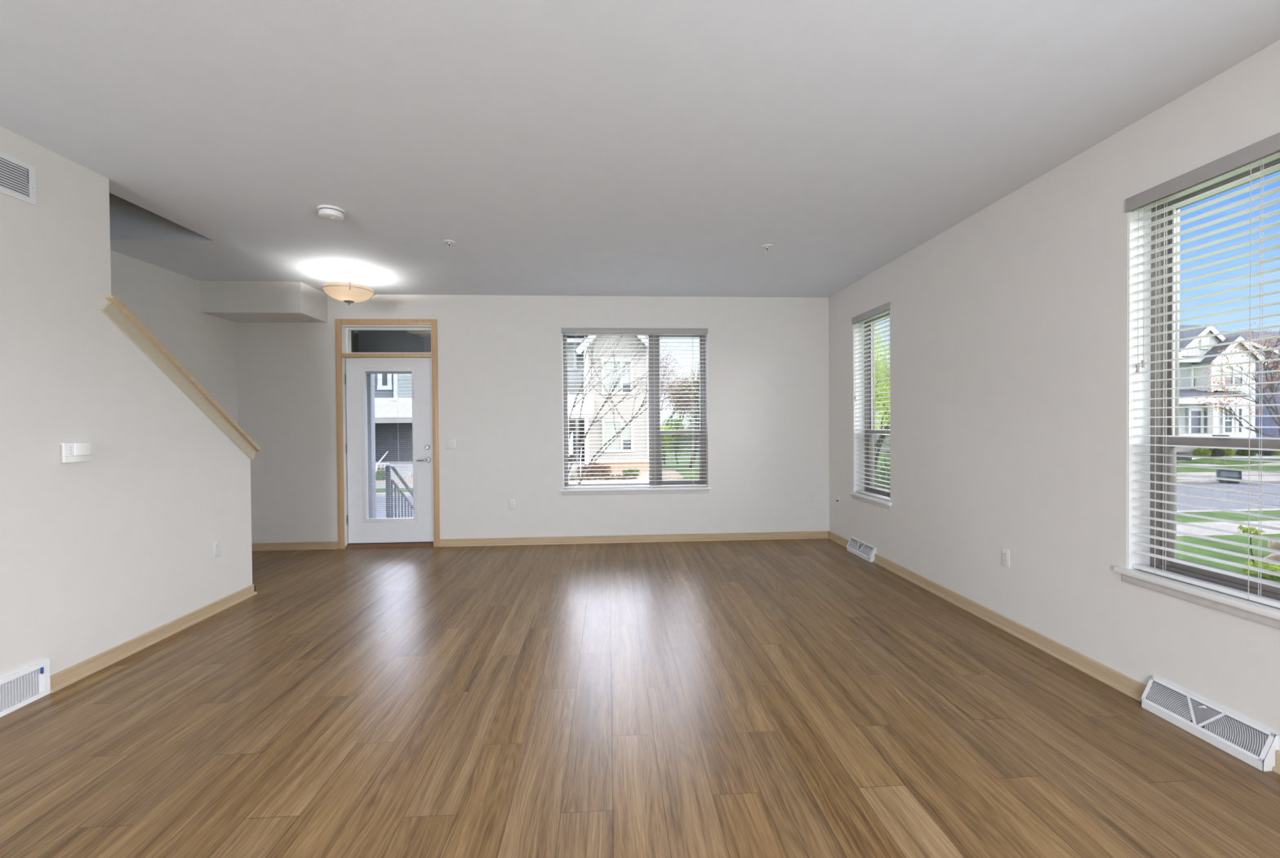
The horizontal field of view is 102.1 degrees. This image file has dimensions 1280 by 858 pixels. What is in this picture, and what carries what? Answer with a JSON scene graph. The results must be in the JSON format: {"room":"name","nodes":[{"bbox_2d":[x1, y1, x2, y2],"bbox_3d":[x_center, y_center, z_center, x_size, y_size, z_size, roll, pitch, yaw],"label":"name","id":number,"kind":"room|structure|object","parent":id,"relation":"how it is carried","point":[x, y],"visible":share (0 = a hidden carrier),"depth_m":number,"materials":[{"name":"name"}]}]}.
{"room":"empty living room","nodes":[
{"label":"empty living room","id":0,"kind":"room"},
{"bbox_2d":[109,192,138,206],"bbox_3d":[-3.573,-1.254,1.271,1.231,5.400,5.600,-1,1,-3],"label":"wall","id":1,"kind":"structure","parent":0,"point":[114,201],"depth_m":3.89,"materials":[{"name":"paint"}]},
{"bbox_2d":[0,125,252,678],"bbox_3d":[-2.808,0.027,-1.645,0.160,2.893,11.456,-1,1,-3],"label":"wall","id":2,"kind":"structure","parent":0,"point":[97,555],"depth_m":2.79,"materials":[{"name":"paint"}]},
{"bbox_2d":[0,151,35,205],"bbox_3d":[-2.971,-1.196,2.252,0.011,0.190,0.608,-1,1,-3],"label":"air vent","id":3,"kind":"object","parent":2,"relation":"in","point":[17,177],"visible":1,"depth_m":2.48,"materials":[{"name":"metal"}]},
{"bbox_2d":[0,658,50,717],"bbox_3d":[-2.953,1.242,2.407,0.022,0.172,0.374,-1,1,-3],"label":"air vent","id":4,"kind":"object","parent":2,"relation":"in","point":[18,689],"visible":1,"depth_m":2.48,"materials":[{"name":"white metal"}]},
{"bbox_2d":[59,442,92,462],"bbox_3d":[-2.975,0.123,2.736,0.038,0.100,0.144,-1,1,-3],"label":"thermostat","id":5,"kind":"object","parent":2,"relation":"attached to","point":[74,451],"visible":1,"depth_m":2.71,"materials":[{"name":"white plastic"}]},
{"bbox_2d":[49,583,257,693],"bbox_3d":[-2.785,1.334,-1.623,0.186,0.079,11.470,-1,1,-3],"label":"baseboard","id":6,"kind":"structure","parent":2,"relation":"attached to","point":[60,680],"depth_m":3.10,"materials":[{"name":"brown wood"}]},
{"bbox_2d":[100,301,256,459],"bbox_3d":[-3.035,-0.239,3.504,0.017,0.981,1.235,-1,1,-3],"label":"trim board","id":7,"kind":"object","parent":2,"relation":"attached to","point":[109,309],"visible":1,"depth_m":3.35,"materials":[{"name":"brown wood"}]},
{"bbox_2d":[104,295,261,451],"bbox_3d":[-3.119,-0.284,3.521,0.232,0.946,1.222,-1,1,-3],"label":"wall cap","id":8,"kind":"object","parent":2,"relation":"attached to","point":[115,300],"visible":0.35,"depth_m":3.36,"materials":[{"name":"brown wood"}]},
{"bbox_2d":[213,539,220,558],"bbox_3d":[-3.043,0.862,3.719,0.008,0.116,0.070,-1,1,-3],"label":"power outlet","id":9,"kind":"object","parent":2,"relation":"attached to","point":[216,544],"visible":1,"depth_m":3.71,"materials":[{"name":"plastic"}]},
{"bbox_2d":[110,249,238,424],"bbox_3d":[-4.160,-1.258,2.019,0.150,5.400,6.965,-1,1,-3],"label":"wall","id":10,"kind":"structure","parent":0,"point":[166,302],"depth_m":4.82,"materials":[{"name":"paint"}]},
{"bbox_2d":[200,280,328,322],"bbox_3d":[-3.812,-1.290,5.286,0.942,0.304,0.487,-1,1,-3],"label":"soffit","id":11,"kind":"structure","parent":0,"point":[237,301],"depth_m":5.06,"materials":[{"name":"paint"}]},
{"bbox_2d":[235,294,829,542],"bbox_3d":[-1.050,-0.089,5.811,6.818,2.963,0.200,-1,1,-3],"label":"wall","id":12,"kind":"structure","parent":0,"point":[500,357],"depth_m":5.70,"materials":[{"name":"paint"}]},
{"bbox_2d":[251,541,338,551],"bbox_3d":[-3.764,1.258,5.548,1.025,0.079,0.026,-1,1,-3],"label":"baseboard","id":13,"kind":"structure","parent":12,"relation":"attached to","point":[322,544],"depth_m":5.55,"materials":[{"name":"brown wood"}]},
{"bbox_2d":[334,318,439,548],"bbox_3d":[-2.732,0.050,5.626,1.066,2.476,0.068,-1,1,-3],"label":"door frame","id":14,"kind":"structure","parent":12,"relation":"attached to","point":[338,322],"depth_m":5.58,"materials":[{"name":"brown wood"}]},
{"bbox_2d":[341,324,434,548],"bbox_3d":[-2.741,0.077,5.708,0.983,2.420,0.204,-1,1,-3],"label":"door","id":15,"kind":"structure","parent":12,"relation":"in","point":[361,531],"depth_m":5.67,"materials":[{"name":"paint"}]},
{"bbox_2d":[346,327,431,353],"bbox_3d":[-2.749,-0.967,5.706,0.940,0.292,0.045,-1,1,-3],"label":"window","id":16,"kind":"structure","parent":15,"relation":"attached to","point":[348,329],"depth_m":5.68,"materials":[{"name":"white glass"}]},
{"bbox_2d":[445,439,457,449],"bbox_3d":[-2.062,0.166,5.643,0.116,0.116,0.018,-1,1,-3],"label":"light switch","id":17,"kind":"object","parent":12,"relation":"attached to","point":[451,444],"visible":1,"depth_m":5.65,"materials":[{"name":"plastic"}]},
{"bbox_2d":[509,498,515,509],"bbox_3d":[-1.402,0.827,5.696,0.070,0.116,0.008,-1,1,-3],"label":"power outlet","id":18,"kind":"object","parent":12,"relation":"attached to","point":[512,501],"visible":1,"depth_m":5.69,"materials":[{"name":"plastic"}]},
{"bbox_2d":[439,530,828,546],"bbox_3d":[-0.019,1.225,5.775,4.347,0.079,0.026,-1,1,-3],"label":"baseboard","id":19,"kind":"structure","parent":12,"relation":"attached to","point":[823,534],"depth_m":5.77,"materials":[{"name":"brown wood"}]},
{"bbox_2d":[559,333,711,495],"bbox_3d":[-0.059,-0.197,5.860,1.697,1.846,0.240,-1,1,-3],"label":"window","id":20,"kind":"structure","parent":12,"relation":"in","point":[662,490],"depth_m":5.88,"materials":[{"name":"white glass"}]},
{"bbox_2d":[561,328,707,488],"bbox_3d":[-0.047,-0.234,5.798,1.633,1.777,0.082,-1,1,-3],"label":"window blind","id":21,"kind":"object","parent":20,"relation":"attached to","point":[633,331],"visible":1,"depth_m":5.79,"materials":[{"name":"plastic"}]},
{"bbox_2d":[806,493,813,503],"bbox_3d":[1.938,0.794,5.899,0.070,0.116,0.008,-1,1,-3],"label":"power outlet","id":22,"kind":"object","parent":12,"relation":"attached to","point":[810,495],"visible":1,"depth_m":5.90,"materials":[{"name":"plastic"}]},
{"bbox_2d":[0,537,1279,857],"bbox_3d":[-0.734,1.407,-0.748,6.608,0.120,12.965,-1,1,-3],"label":"floor","id":23,"kind":"structure","parent":0,"point":[789,698],"depth_m":2.24,"materials":[{"name":"wood"}]},
{"bbox_2d":[0,0,1279,297],"bbox_3d":[-0.664,-1.523,-0.676,6.808,0.250,13.165,-1,1,-3],"label":"ceiling","id":24,"kind":"structure","parent":0,"point":[594,148],"depth_m":2.40,"materials":[{"name":"paint"}]},
{"bbox_2d":[316,204,345,222],"bbox_3d":[-2.022,-1.405,3.388,0.160,0.060,0.160,-1,1,-3],"label":"smoke detector","id":25,"kind":"object","parent":24,"relation":"attached to","point":[327,212],"visible":1,"depth_m":3.34,"materials":[{"name":"white plastic"}]},
{"bbox_2d":[321,271,374,305],"bbox_3d":[-2.717,-1.300,4.810,0.451,0.292,0.434,-1,1,-3],"label":"ceiling lamp","id":26,"kind":"object","parent":24,"relation":"attached to","point":[348,292],"visible":1,"depth_m":4.71,"materials":[{"name":"beige glass"}]},
{"bbox_2d":[443,240,455,248],"bbox_3d":[-1.474,-1.424,3.997,0.090,0.044,0.090,-1,1,-3],"label":"sprinkler head","id":27,"kind":"object","parent":24,"relation":"attached to","point":[449,242],"visible":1,"depth_m":3.99},
{"bbox_2d":[761,244,773,252],"bbox_3d":[1.020,-1.446,4.153,0.090,0.044,0.090,-1,1,-3],"label":"sprinkler head","id":28,"kind":"object","parent":24,"relation":"attached to","point":[766,246],"visible":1,"depth_m":4.14},
{"bbox_2d":[828,40,1279,750],"bbox_3d":[2.652,-0.044,-0.558,0.200,2.963,12.965,-1,1,-3],"label":"wall","id":29,"kind":"structure","parent":0,"point":[1009,323],"depth_m":2.98,"materials":[{"name":"paint"}]},
{"bbox_2d":[835,494,839,506],"bbox_3d":[2.166,0.786,5.671,0.030,0.116,0.070,-1,1,-3],"label":"cable plate","id":30,"kind":"object","parent":29,"relation":"attached to","point":[837,500],"visible":1,"depth_m":5.67,"materials":[{"name":"plastic"}]},
{"bbox_2d":[846,536,875,561],"bbox_3d":[2.184,1.185,5.124,0.066,0.139,0.470,-1,1,-3],"label":"air vent","id":31,"kind":"object","parent":29,"relation":"in","point":[866,551],"visible":1,"depth_m":5.08,"materials":[{"name":"metal"}]},
{"bbox_2d":[848,309,892,509],"bbox_3d":[2.304,-0.208,4.982,0.240,1.851,0.766,-1,1,-3],"label":"window","id":32,"kind":"structure","parent":29,"relation":"in","point":[886,504],"depth_m":5.29,"materials":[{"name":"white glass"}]},
{"bbox_2d":[851,302,890,501],"bbox_3d":[2.241,-0.245,4.970,0.082,1.782,0.702,-1,1,-3],"label":"window blind","id":33,"kind":"object","parent":32,"relation":"attached to","point":[885,308],"visible":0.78,"depth_m":4.97,"materials":[{"name":"plastic"}]},
{"bbox_2d":[1001,546,1009,568],"bbox_3d":[2.322,0.817,3.285,0.008,0.116,0.070,-1,1,-3],"label":"power outlet","id":34,"kind":"object","parent":29,"relation":"attached to","point":[1005,552],"visible":1,"depth_m":3.28,"materials":[{"name":"plastic"}]},
{"bbox_2d":[827,530,1279,774],"bbox_3d":[2.550,1.279,-0.549,0.026,0.079,12.965,-1,1,-3],"label":"baseboard","id":35,"kind":"structure","parent":29,"relation":"attached to","point":[1126,685],"depth_m":3.09,"materials":[{"name":"brown wood"}]},
{"bbox_2d":[1113,157,1279,629],"bbox_3d":[2.503,-0.173,1.704,0.240,1.854,1.702,-1,1,-3],"label":"window","id":36,"kind":"structure","parent":29,"relation":"in","point":[1258,612],"depth_m":2.47,"materials":[{"name":"white plastic"}]},
{"bbox_2d":[1125,132,1279,608],"bbox_3d":[2.441,-0.210,1.692,0.082,1.785,1.638,-1,1,-3],"label":"window blind","id":37,"kind":"object","parent":36,"relation":"attached to","point":[1264,151],"visible":1,"depth_m":2.18,"materials":[{"name":"plastic"}]},
{"bbox_2d":[1140,675,1278,771],"bbox_3d":[2.364,1.218,2.173,0.066,0.139,0.447,-1,1,-3],"label":"air vent","id":38,"kind":"object","parent":29,"relation":"in","point":[1256,745],"visible":1,"depth_m":2.12,"materials":[{"name":"metal"}]},
{"label":"outside","id":39,"kind":"structure","parent":0,"visible":0},
{"bbox_2d":[376,479,1182,493],"bbox_3d":[-19.556,2.450,18.800,83.200,0.120,1.350,-1,1,-3],"label":"verge","id":40,"kind":"structure","parent":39,"point":[381,491],"depth_m":19.44,"materials":[{"name":"green plant"}]},
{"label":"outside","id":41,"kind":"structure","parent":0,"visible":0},
{"bbox_2d":[1176,462,1279,483],"bbox_3d":[38.073,1.949,24.983,41.000,0.170,7.200,-1,1,-3],"label":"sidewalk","id":42,"kind":"structure","parent":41,"point":[1271,478],"depth_m":21.74,"materials":[{"name":"concrete"}]},
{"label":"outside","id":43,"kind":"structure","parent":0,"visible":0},
{"bbox_2d":[662,434,1279,479],"bbox_3d":[30.644,1.433,72.967,230.000,0.120,98.100,-1,1,-3],"label":"ground","id":44,"kind":"structure","parent":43,"point":[682,457],"depth_m":27.11,"materials":[{"name":"green plant"}]},
{"bbox_2d":[374,335,594,480],"bbox_3d":[-11.716,-2.556,27.953,18.649,9.590,12.720,-1,1,-3],"label":"house","id":45,"kind":"structure","parent":44,"relation":"on","point":[387,419],"depth_m":25.24,"materials":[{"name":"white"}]},
{"bbox_2d":[567,344,573,367],"bbox_3d":[-3.478,-3.643,25.763,0.333,1.169,0.008,0,1,-3],"label":"window shade","id":46,"kind":"object","parent":45,"relation":"hanging from","point":[568,348],"depth_m":25.76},
{"bbox_2d":[568,431,573,453],"bbox_3d":[-3.095,0.637,23.158,0.192,1.028,0.030,-1,1,-3],"label":"banner","id":47,"kind":"object","parent":45,"relation":"hanging from","point":[571,449],"visible":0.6,"depth_m":23.15,"materials":[{"name":"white fabric"}]},
{"bbox_2d":[375,470,683,484],"bbox_3d":[-7.719,2.189,22.649,19.300,0.320,2.300,-1,1,-3],"label":"planting bed","id":48,"kind":"object","parent":44,"relation":"on","point":[408,481],"visible":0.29,"depth_m":22.41,"materials":[{"name":"green plant"}]},
{"bbox_2d":[375,470,385,479],"bbox_3d":[-11.107,2.014,22.188,0.654,0.540,0.637,0,1,37],"label":"shrub","id":49,"kind":"object","parent":48,"relation":"on","point":[380,473],"visible":0.62,"depth_m":22.07,"materials":[{"name":"green plant"}]},
{"bbox_2d":[575,463,594,476],"bbox_3d":[-2.416,1.857,22.818,0.884,0.641,0.739,-1,1,-3],"label":"shrub","id":50,"kind":"object","parent":48,"relation":"on","point":[583,467],"visible":0.48,"depth_m":22.67,"materials":[{"name":"brown plant"}]},
{"bbox_2d":[584,462,604,476],"bbox_3d":[-2.029,1.818,22.844,0.934,0.712,0.778,-1,1,-3],"label":"shrub","id":51,"kind":"object","parent":48,"relation":"on","point":[593,464],"visible":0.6,"depth_m":22.70,"materials":[{"name":"brown plant"}]},
{"bbox_2d":[594,464,613,476],"bbox_3d":[-1.654,1.859,22.969,0.782,0.620,0.777,-1,1,-43],"label":"shrub","id":52,"kind":"object","parent":48,"relation":"on","point":[604,467],"visible":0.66,"depth_m":22.84,"materials":[{"name":"brown plant"}]},
{"bbox_2d":[604,474,610,479],"bbox_3d":[-1.409,2.093,22.123,0.315,0.287,0.274,-1,1,-3],"label":"grass tuft","id":53,"kind":"object","parent":48,"relation":"on","point":[605,478],"visible":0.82,"depth_m":22.11,"materials":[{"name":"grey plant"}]},
{"bbox_2d":[622,467,640,476],"bbox_3d":[-0.376,1.947,22.738,0.873,0.470,0.717,-1,1,-3],"label":"shrub","id":54,"kind":"object","parent":48,"relation":"on","point":[624,470],"visible":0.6,"depth_m":22.60,"materials":[{"name":"green plant"}]},
{"bbox_2d":[574,335,648,471],"bbox_3d":[-1.294,-1.743,27.880,3.846,7.858,8.750,-1,1,-3],"label":"neighbor house","id":55,"kind":"structure","parent":44,"relation":"on","point":[642,424],"depth_m":23.94,"materials":[{"name":"beige"}]},
{"bbox_2d":[604,362,620,391],"bbox_3d":[-1.288,-2.391,23.907,0.722,1.387,0.008,0,1,-3],"label":"window shade","id":56,"kind":"object","parent":55,"relation":"hanging from","point":[618,388],"depth_m":23.90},
{"bbox_2d":[604,423,620,449],"bbox_3d":[-1.269,0.333,23.938,0.710,1.264,0.008,0,1,-3],"label":"window shade","id":57,"kind":"object","parent":55,"relation":"hanging from","point":[607,430],"depth_m":23.93,"materials":[{"name":"white fabric"}]},
{"bbox_2d":[622,362,630,383],"bbox_3d":[-0.628,-2.595,23.945,0.344,0.990,0.008,0,1,-3],"label":"window shade","id":58,"kind":"object","parent":55,"relation":"hanging from","point":[628,367],"depth_m":23.94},
{"bbox_2d":[622,422,631,439],"bbox_3d":[-0.608,0.107,23.976,0.357,0.824,0.008,0,1,-3],"label":"window shade","id":59,"kind":"object","parent":55,"relation":"hanging from","point":[628,427],"depth_m":23.97,"materials":[{"name":"white fabric"}]},
{"bbox_2d":[564,335,699,486],"bbox_3d":[-0.693,-0.362,10.073,3.820,4.786,3.047,-1,1,-26],"label":"bare tree","id":60,"kind":"object","parent":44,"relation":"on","point":[595,340],"visible":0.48,"depth_m":10.34,"materials":[{"name":"grey plant"}]},
{"bbox_2d":[660,423,678,464],"bbox_3d":[1.261,0.897,29.450,1.822,2.407,2.686,-1,1,-3],"label":"tree","id":61,"kind":"object","parent":44,"relation":"on","point":[665,444],"visible":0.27,"depth_m":29.21,"materials":[{"name":"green plant"}]},
{"bbox_2d":[661,411,689,463],"bbox_3d":[2.007,0.489,30.953,1.842,3.192,2.181,0,1,16],"label":"tree","id":62,"kind":"object","parent":44,"relation":"on","point":[674,420],"visible":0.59,"depth_m":30.60,"materials":[{"name":"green plant"}]},
{"bbox_2d":[659,354,699,460],"bbox_3d":[2.400,-1.449,34.164,4.098,6.991,3.650,-1,1,-33],"label":"bare tree","id":63,"kind":"object","parent":44,"relation":"on","point":[678,384],"visible":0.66,"depth_m":33.88,"materials":[{"name":"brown plant"}]},
{"bbox_2d":[666,379,697,447],"bbox_3d":[3.270,-0.922,40.010,3.019,5.767,3.583,-1,1,-7],"label":"bare tree","id":64,"kind":"object","parent":44,"relation":"on","point":[692,406],"visible":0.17,"depth_m":39.82,"materials":[{"name":"grey plant"}]},
{"bbox_2d":[675,360,699,467],"bbox_3d":[4.298,-1.204,28.490,4.864,6.630,3.938,-1,1,-3],"label":"tree","id":65,"kind":"object","parent":44,"relation":"on","point":[696,440],"visible":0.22,"depth_m":27.62,"materials":[{"name":"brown plant"}]},
{"bbox_2d":[684,426,694,448],"bbox_3d":[4.584,0.824,48.377,1.197,2.256,1.211,-1,1,-3],"label":"shrub","id":66,"kind":"object","parent":44,"relation":"on","point":[686,427],"visible":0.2,"depth_m":48.19,"materials":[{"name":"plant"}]},
{"bbox_2d":[683,382,699,451],"bbox_3d":[4.793,-1.110,44.380,2.896,6.210,2.787,0,1,5],"label":"evergreen tree","id":67,"kind":"object","parent":44,"relation":"on","point":[690,419],"visible":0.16,"depth_m":44.16,"materials":[{"name":"green plant"}]},
{"bbox_2d":[685,364,699,455],"bbox_3d":[4.318,-1.579,34.332,2.619,7.389,2.615,-1,1,-3],"label":"evergreen tree","id":68,"kind":"object","parent":44,"relation":"on","point":[695,417],"visible":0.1,"depth_m":34.29,"materials":[{"name":"green plant"}]},
{"bbox_2d":[875,361,890,451],"bbox_3d":[20.787,-2.064,45.326,5.320,7.638,9.200,-1,1,-3],"label":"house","id":69,"kind":"structure","parent":44,"relation":"on","point":[877,436],"depth_m":41.26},
{"bbox_2d":[1176,324,1276,456],"bbox_3d":[38.233,-3.114,39.273,10.735,9.800,11.180,-1,1,-3],"label":"house","id":70,"kind":"structure","parent":44,"relation":"on","point":[1193,411],"depth_m":35.16,"materials":[{"name":"grey"}]},
{"bbox_2d":[1200,337,1208,349],"bbox_3d":[38.642,-5.912,35.399,0.598,0.907,0.100,0,1,-3],"label":"gable vent","id":71,"kind":"object","parent":70,"relation":"attached to","point":[1203,341],"depth_m":35.37,"materials":[{"name":"white"}]},
{"bbox_2d":[1225,367,1232,373],"bbox_3d":[39.586,-3.854,34.794,0.560,0.633,0.008,0,1,-3],"label":"window shade","id":72,"kind":"object","parent":70,"relation":"hanging from","point":[1227,370],"depth_m":34.80,"materials":[{"name":"white fabric"}]},
{"bbox_2d":[1234,367,1241,375],"bbox_3d":[40.275,-3.860,34.836,0.561,0.633,0.008,0,1,-3],"label":"window shade","id":73,"kind":"object","parent":70,"relation":"hanging from","point":[1239,369],"depth_m":34.83,"materials":[{"name":"white fabric"}]},
{"bbox_2d":[1176,453,1279,461],"bbox_3d":[37.772,1.797,34.340,17.276,0.100,6.578,-1,1,-9],"label":"bed","id":74,"kind":"object","parent":44,"relation":"on","point":[1256,456],"visible":0.18,"depth_m":32.59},
{"bbox_2d":[1176,451,1192,460],"bbox_3d":[31.628,1.607,30.515,1.360,0.470,0.640,-1,1,-3],"label":"utility box","id":75,"kind":"object","parent":74,"relation":"on","point":[1178,458],"visible":0.46,"depth_m":30.22,"materials":[{"name":"grey metal"}]},
{"bbox_2d":[1193,448,1213,456],"bbox_3d":[36.197,1.524,33.280,0.887,0.658,0.880,0,1,41],"label":"shrub","id":76,"kind":"object","parent":74,"relation":"on","point":[1198,451],"visible":0.94,"depth_m":33.19,"materials":[{"name":"green plant"}]},
{"bbox_2d":[1206,448,1225,456],"bbox_3d":[37.045,1.504,33.333,1.143,0.672,0.900,-1,1,-3],"label":"shrub","id":77,"kind":"object","parent":74,"relation":"on","point":[1218,451],"visible":0.77,"depth_m":33.17,"materials":[{"name":"green plant"}]},
{"bbox_2d":[1216,448,1235,456],"bbox_3d":[37.849,1.504,33.404,0.919,0.656,0.882,-1,1,-3],"label":"shrub","id":78,"kind":"object","parent":74,"relation":"on","point":[1228,451],"visible":0.69,"depth_m":33.17,"materials":[{"name":"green plant"}]},
{"bbox_2d":[1235,448,1257,456],"bbox_3d":[39.264,1.492,33.456,1.153,0.656,0.922,-1,1,-3],"label":"shrub","id":79,"kind":"object","parent":74,"relation":"on","point":[1252,452],"visible":0.8,"depth_m":33.37,"materials":[{"name":"green plant"}]},
{"bbox_2d":[1256,449,1275,456],"bbox_3d":[40.551,1.476,33.562,0.849,0.664,0.874,0,1,35],"label":"shrub","id":80,"kind":"object","parent":74,"relation":"on","point":[1264,452],"visible":0.62,"depth_m":33.37,"materials":[{"name":"green plant"}]},
{"bbox_2d":[1269,450,1279,455],"bbox_3d":[41.372,1.480,33.610,1.139,0.644,0.872,-1,1,-3],"label":"shrub","id":81,"kind":"object","parent":74,"relation":"on","point":[1277,453],"visible":0.4,"depth_m":33.40,"materials":[{"name":"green plant"}]},
{"bbox_2d":[1182,457,1276,465],"bbox_3d":[33.819,1.883,29.696,7.054,0.140,2.970,-1,1,-20],"label":"lawn","id":82,"kind":"structure","parent":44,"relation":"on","point":[1207,460],"depth_m":28.95,"materials":[{"name":"green plant"}]},
{"bbox_2d":[1193,322,1279,437],"bbox_3d":[28.274,-1.404,23.314,6.172,6.772,4.741,-1,1,-3],"label":"tree","id":83,"kind":"object","parent":44,"relation":"on","point":[1271,386],"visible":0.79,"depth_m":23.17,"materials":[{"name":"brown plant"}]},
{"bbox_2d":[1218,331,1279,437],"bbox_3d":[49.974,-3.386,43.872,12.804,9.847,11.620,-1,1,-3],"label":"house","id":84,"kind":"structure","parent":44,"relation":"on","point":[1266,421],"depth_m":37.98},
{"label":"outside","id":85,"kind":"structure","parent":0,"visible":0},
{"bbox_2d":[1176,534,1279,580],"bbox_3d":[39.501,1.692,9.695,160.000,0.180,2.585,-1,1,-3],"label":"lawn","id":86,"kind":"structure","parent":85,"point":[1240,539],"depth_m":8.07,"materials":[{"name":"green plant"}]},
{"bbox_2d":[351,330,431,518],"bbox_3d":[-3.018,0.266,6.838,4.000,3.460,2.080,-1,1,-3],"label":"entrance porch","id":87,"kind":"object","parent":86,"relation":"on","point":[362,341],"visible":0.02,"depth_m":6.92,"materials":[{"name":"concrete"}]},
{"bbox_2d":[384,465,413,517],"bbox_3d":[-3.290,1.304,7.369,0.060,1.676,1.420,-1,1,-3],"label":"stair railing","id":88,"kind":"object","parent":87,"relation":"attached to","point":[388,482],"visible":0.41,"depth_m":6.89,"materials":[{"name":"black metal"}]},
{"bbox_2d":[1237,524,1264,567],"bbox_3d":[7.977,1.605,6.747,0.265,0.691,0.260,-1,1,-3],"label":"sapling","id":89,"kind":"object","parent":86,"relation":"on","point":[1245,530],"visible":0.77,"depth_m":6.75,"materials":[{"name":"green plant"}]},
{"bbox_2d":[1241,560,1279,578],"bbox_3d":[8.071,1.833,6.635,0.510,0.259,0.437,0,1,32],"label":"plant","id":90,"kind":"object","parent":86,"relation":"on","point":[1271,566],"visible":0.62,"depth_m":6.64,"materials":[{"name":"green plant"}]},
{"bbox_2d":[1263,553,1279,570],"bbox_3d":[8.547,1.797,6.957,0.248,0.262,0.254,-1,1,-40],"label":"stone","id":91,"kind":"object","parent":86,"relation":"on","point":[1276,557],"visible":0.37,"depth_m":6.92,"materials":[{"name":"beige stone"}]},
{"bbox_2d":[1268,541,1279,553],"bbox_3d":[9.074,1.669,7.314,0.214,0.224,0.211,-1,1,-16],"label":"stone","id":92,"kind":"object","parent":86,"relation":"on","point":[1274,545],"visible":0.57,"depth_m":7.31,"materials":[{"name":"beige stone"}]},
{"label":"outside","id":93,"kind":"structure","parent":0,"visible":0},
{"bbox_2d":[375,471,1279,488],"bbox_3d":[-1.271,2.269,21.239,120.000,0.130,1.300,-1,1,-3],"label":"sidewalk","id":94,"kind":"structure","parent":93,"point":[1197,473],"depth_m":21.71,"materials":[{"name":"concrete"}]},
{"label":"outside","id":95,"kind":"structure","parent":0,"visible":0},
{"bbox_2d":[1176,520,1279,536],"bbox_3d":[39.386,1.700,11.584,160.000,0.140,1.200,-1,1,-3],"label":"sidewalk","id":96,"kind":"structure","parent":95,"point":[1220,525],"depth_m":9.84,"materials":[{"name":"concrete"}]},
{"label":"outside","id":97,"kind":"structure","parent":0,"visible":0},
{"bbox_2d":[376,482,1279,518],"bbox_3d":[39.024,1.943,17.576,200.000,0.460,8.100,-1,1,-3],"label":"street","id":98,"kind":"structure","parent":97,"point":[1267,488],"depth_m":15.68,"materials":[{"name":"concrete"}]},
{"bbox_2d":[376,480,1199,497],"bbox_3d":[-19.505,2.559,17.978,83.200,0.320,0.300,-1,1,-3],"label":"kerb","id":99,"kind":"object","parent":98,"relation":"on","point":[1181,482],"visible":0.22,"depth_m":20.30,"materials":[{"name":"concrete"}]},
{"bbox_2d":[1176,508,1279,512],"bbox_3d":[39.270,1.804,13.507,160.000,0.310,0.250,-1,1,-3],"label":"kerb","id":100,"kind":"object","parent":98,"relation":"on","point":[1255,509],"depth_m":11.92,"materials":[{"name":"concrete"}]},
{"bbox_2d":[1215,469,1241,483],"bbox_3d":[23.302,1.865,20.491,0.640,0.560,0.660,0,1,43],"label":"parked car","id":101,"kind":"object","parent":98,"relation":"on","point":[1235,474],"visible":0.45,"depth_m":20.29,"materials":[{"name":"metal"}]},
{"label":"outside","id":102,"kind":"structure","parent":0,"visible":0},
{"bbox_2d":[1176,510,1279,522],"bbox_3d":[39.313,1.712,12.782,160.000,0.150,1.200,-1,1,-3],"label":"verge","id":103,"kind":"structure","parent":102,"point":[1223,515],"depth_m":11.10,"materials":[{"name":"green plant"}]},
{"bbox_2d":[875,326,890,486],"bbox_3d":[4.656,-0.068,9.598,3.650,4.095,3.236,-1,1,-34],"label":"leafy tree","id":104,"kind":"object","parent":103,"relation":"on","point":[886,419],"visible":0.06,"depth_m":9.76,"materials":[{"name":"green plant"}]},
{"bbox_2d":[875,458,890,489],"bbox_3d":[5.091,1.266,9.938,1.960,1.482,1.684,-1,1,-3],"label":"leafy shrub","id":105,"kind":"object","parent":103,"relation":"on","point":[885,460],"visible":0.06,"depth_m":9.89,"materials":[{"name":"green plant"}]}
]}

